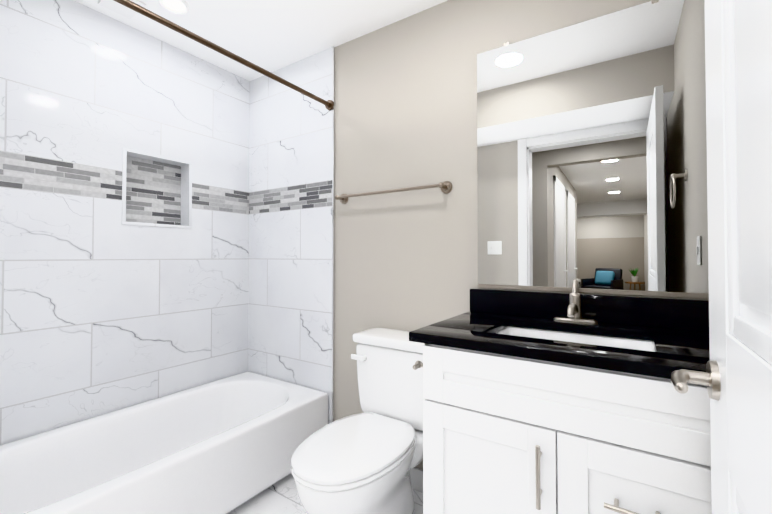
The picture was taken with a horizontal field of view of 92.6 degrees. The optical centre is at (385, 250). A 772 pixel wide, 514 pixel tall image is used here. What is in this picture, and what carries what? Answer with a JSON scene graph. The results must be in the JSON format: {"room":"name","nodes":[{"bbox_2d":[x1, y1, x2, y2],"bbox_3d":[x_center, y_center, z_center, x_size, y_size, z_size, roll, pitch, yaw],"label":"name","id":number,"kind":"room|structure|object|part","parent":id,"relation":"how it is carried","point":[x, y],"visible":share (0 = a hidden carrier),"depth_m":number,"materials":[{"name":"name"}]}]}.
{"room":"bathroom","nodes":[
{"label":"bathroom","id":0,"kind":"room"},
{"bbox_2d":[126,152,188,225],"bbox_3d":[-1.312,-0.334,2.099,0.090,0.370,0.330,-1,-1,34],"label":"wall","id":1,"kind":"structure","parent":0,"point":[157,190],"depth_m":2.14,"materials":[{"name":"tile"}]},
{"bbox_2d":[122,147,191,228],"bbox_3d":[-1.274,-0.334,2.075,0.008,0.406,0.366,-1,-1,34],"label":"trim","id":2,"kind":"structure","parent":1,"relation":"attached to","point":[124,163],"depth_m":2.03,"materials":[{"name":"tile"}]},
{"bbox_2d":[0,187,331,445],"bbox_3d":[-1.044,0.455,1.712,0.770,1.440,1.520,-1,-1,34],"label":"wall tile","id":3,"kind":"structure","parent":1,"relation":"attached to","point":[103,310],"depth_m":2.00,"materials":[{"name":"tile"}]},
{"bbox_2d":[0,151,331,213],"bbox_3d":[-1.044,-0.340,1.724,0.770,0.150,1.520,-1,-1,34],"label":"wall tile","id":4,"kind":"structure","parent":1,"relation":"attached to","point":[20,171],"depth_m":1.88,"materials":[{"name":"grey tile"}]},
{"bbox_2d":[0,0,332,192],"bbox_3d":[-1.044,-0.805,1.732,0.770,0.780,1.520,-1,-1,34],"label":"wall tile","id":5,"kind":"structure","parent":1,"relation":"attached to","point":[81,84],"depth_m":2.02,"materials":[{"name":"tile"}]},
{"bbox_2d":[114,0,333,110],"bbox_3d":[-0.742,-0.858,1.529,0.060,0.060,1.504,-1,-1,34],"label":"rail","id":6,"kind":"object","parent":5,"relation":"attached to","point":[329,104],"visible":0.98,"depth_m":1.55,"materials":[{"name":"brown metal"}]},
{"bbox_2d":[74,0,447,80],"bbox_3d":[-0.368,-1.251,1.339,2.940,0.100,1.840,-1,-1,34],"label":"ceiling","id":7,"kind":"structure","parent":0,"point":[271,35],"depth_m":1.95,"materials":[{"name":"white paint"}]},
{"bbox_2d":[98,0,146,18],"bbox_3d":[-1.273,-1.189,1.782,0.180,0.010,0.140,-1,-1,34],"label":"ceiling vent","id":8,"kind":"object","parent":7,"relation":"in","point":[120,9],"visible":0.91,"depth_m":1.80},
{"bbox_2d":[158,0,189,13],"bbox_3d":[-1.025,-1.191,1.786,0.134,0.020,0.134,-1,-1,34],"label":"recessed light","id":9,"kind":"object","parent":7,"relation":"in","point":[178,6],"visible":1,"depth_m":1.79,"materials":[{"name":"white"}]},
{"bbox_2d":[334,0,708,469],"bbox_3d":[0.058,-0.006,1.961,2.740,2.370,0.100,-1,-1,34],"label":"wall","id":10,"kind":"structure","parent":0,"point":[405,102],"depth_m":1.85,"materials":[{"name":"beige paint"}]},
{"bbox_2d":[332,46,334,421],"bbox_3d":[-0.304,-0.003,2.133,0.009,2.370,0.012,-1,-1,34],"label":"trim","id":11,"kind":"structure","parent":10,"relation":"attached to","point":[333,225],"depth_m":2.13,"materials":[{"name":"silver metal"}]},
{"bbox_2d":[335,181,451,203],"bbox_3d":[0.004,-0.297,1.894,0.690,0.060,0.076,-1,-1,34],"label":"towel rail","id":12,"kind":"object","parent":10,"relation":"attached to","point":[446,187],"visible":1,"depth_m":1.81,"materials":[{"name":"silver metal"}]},
{"bbox_2d":[410,467,422,492],"bbox_3d":[0.059,1.125,1.873,0.861,0.105,0.014,-1,-1,34],"label":"baseboard","id":13,"kind":"structure","parent":10,"relation":"attached to","point":[416,474],"depth_m":1.79,"materials":[{"name":"white wood"}]},
{"bbox_2d":[477,0,708,298],"bbox_3d":[0.748,-0.369,1.442,0.801,1.065,0.021,-1,-1,33],"label":"mirror","id":14,"kind":"object","parent":10,"relation":"attached to","point":[591,154],"depth_m":1.40,"materials":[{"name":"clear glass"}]},
{"bbox_3d":[0.748,-0.369,1.442,0.801,1.065,0.010,-1,-1,34],"label":"mirror frame","id":15,"kind":"part","parent":14,"relation":"part of","materials":[{"name":"silver metal"}]},
{"bbox_3d":[-1.893,1.158,-2.416,4.500,0.100,9.720,-1,-1,34],"label":"floor","id":16,"kind":"structure","parent":0,"visible":0},
{"bbox_2d":[228,474,422,513],"bbox_3d":[-0.388,1.167,1.265,2.535,0.001,1.520,-1,-1,34],"label":"floor","id":17,"kind":"structure","parent":16,"relation":"on","point":[280,496],"depth_m":1.72,"materials":[{"name":"tile"}]},
{"bbox_2d":[0,371,327,513],"bbox_3d":[-1.048,0.991,1.703,0.752,0.362,1.492,-1,-1,34],"label":"bathtub","id":18,"kind":"object","parent":17,"relation":"on","point":[227,445],"visible":0.98,"depth_m":1.69,"materials":[{"name":"ceramic"}]},
{"bbox_2d":[291,327,424,513],"bbox_3d":[-0.063,0.782,1.512,0.465,0.778,0.740,-1,-1,34],"label":"toilet","id":19,"kind":"object","parent":17,"relation":"on","point":[368,459],"visible":0.81,"depth_m":1.46,"materials":[{"name":"ceramic"}]},
{"bbox_3d":[-0.128,0.767,1.414,0.384,0.018,0.504,-1,-1,34],"label":"seat","id":20,"kind":"part","parent":19,"relation":"part of","materials":[{"name":"ceramic"}]},
{"bbox_3d":[-0.124,0.744,1.421,0.380,0.026,0.518,-1,-1,34],"label":"lid","id":21,"kind":"part","parent":19,"relation":"part of","materials":[{"name":"ceramic"}]},
{"bbox_3d":[-0.128,0.503,1.737,0.079,0.028,0.027,-1,-1,34],"label":"lever handle","id":22,"kind":"part","parent":19,"relation":"part of","materials":[{"name":"ceramic"}]},
{"bbox_3d":[0.080,0.419,1.734,0.468,0.046,0.224,-1,-1,34],"label":"tank lid","id":23,"kind":"part","parent":19,"relation":"part of","materials":[{"name":"ceramic"}]},
{"bbox_3d":[0.080,0.617,1.731,0.440,0.347,0.200,-1,-1,34],"label":"tank","id":24,"kind":"part","parent":19,"relation":"part of","materials":[{"name":"ceramic"}]},
{"bbox_2d":[409,280,711,513],"bbox_3d":[0.562,0.637,1.194,0.857,1.059,0.598,-1,-1,34],"label":"bathroom vanity","id":25,"kind":"object","parent":17,"relation":"on","point":[574,402],"visible":0.94,"depth_m":1.01,"materials":[{"name":"white wood"}]},
{"bbox_3d":[0.367,0.518,1.046,0.697,0.302,0.132,-1,-1,34],"label":"handle","id":26,"kind":"part","parent":25,"relation":"part of","materials":[{"name":"silver metal"}]},
{"bbox_2d":[409,289,709,378],"bbox_3d":[0.579,0.231,1.208,0.837,0.130,0.567,-1,-1,34],"label":"countertop","id":27,"kind":"structure","parent":25,"relation":"on","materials":[{"name":"black stone"}]},
{"bbox_2d":[496,326,653,351],"bbox_3d":[0.594,0.370,1.207,0.508,0.144,0.363,-1,-1,34],"label":"sink","id":28,"kind":"object","parent":27,"relation":"in","point":[611,339],"depth_m":1.32,"materials":[{"name":"white ceramic"}]},
{"bbox_2d":[553,280,597,324],"bbox_3d":[0.680,0.189,1.341,0.150,0.158,0.174,-1,-1,34],"label":"faucet","id":29,"kind":"object","parent":27,"relation":"on","point":[574,308],"depth_m":1.39,"materials":[{"name":"silver metal"}]},
{"bbox_3d":[0.449,0.679,0.965,0.782,0.757,0.019,-1,-1,34],"label":"door","id":30,"kind":"part","parent":25,"relation":"part of","materials":[{"name":"white wood"}]},
{"bbox_3d":[-0.186,0.100,0.165,0.985,2.100,0.152,-1,-1,34],"label":"door frame","id":31,"kind":"structure","parent":0,"visible":0},
{"bbox_2d":[671,0,771,513],"bbox_3d":[0.392,0.141,0.338,0.166,2.000,0.819,-1,-1,34],"label":"door","id":32,"kind":"structure","parent":31,"relation":"attached to","point":[735,378],"depth_m":0.51,"materials":[{"name":"white wood"}]},
{"bbox_3d":[0.564,0.222,0.596,0.166,0.066,0.127,-1,-1,34],"label":"handle","id":33,"kind":"part","parent":32,"relation":"part of","materials":[{"name":"silver metal"}]},
{"bbox_3d":[0.395,0.141,0.342,0.035,2.000,0.809,-1,-1,34],"label":"panel","id":34,"kind":"part","parent":32,"relation":"part of","materials":[{"name":"white wood"}]}
]}

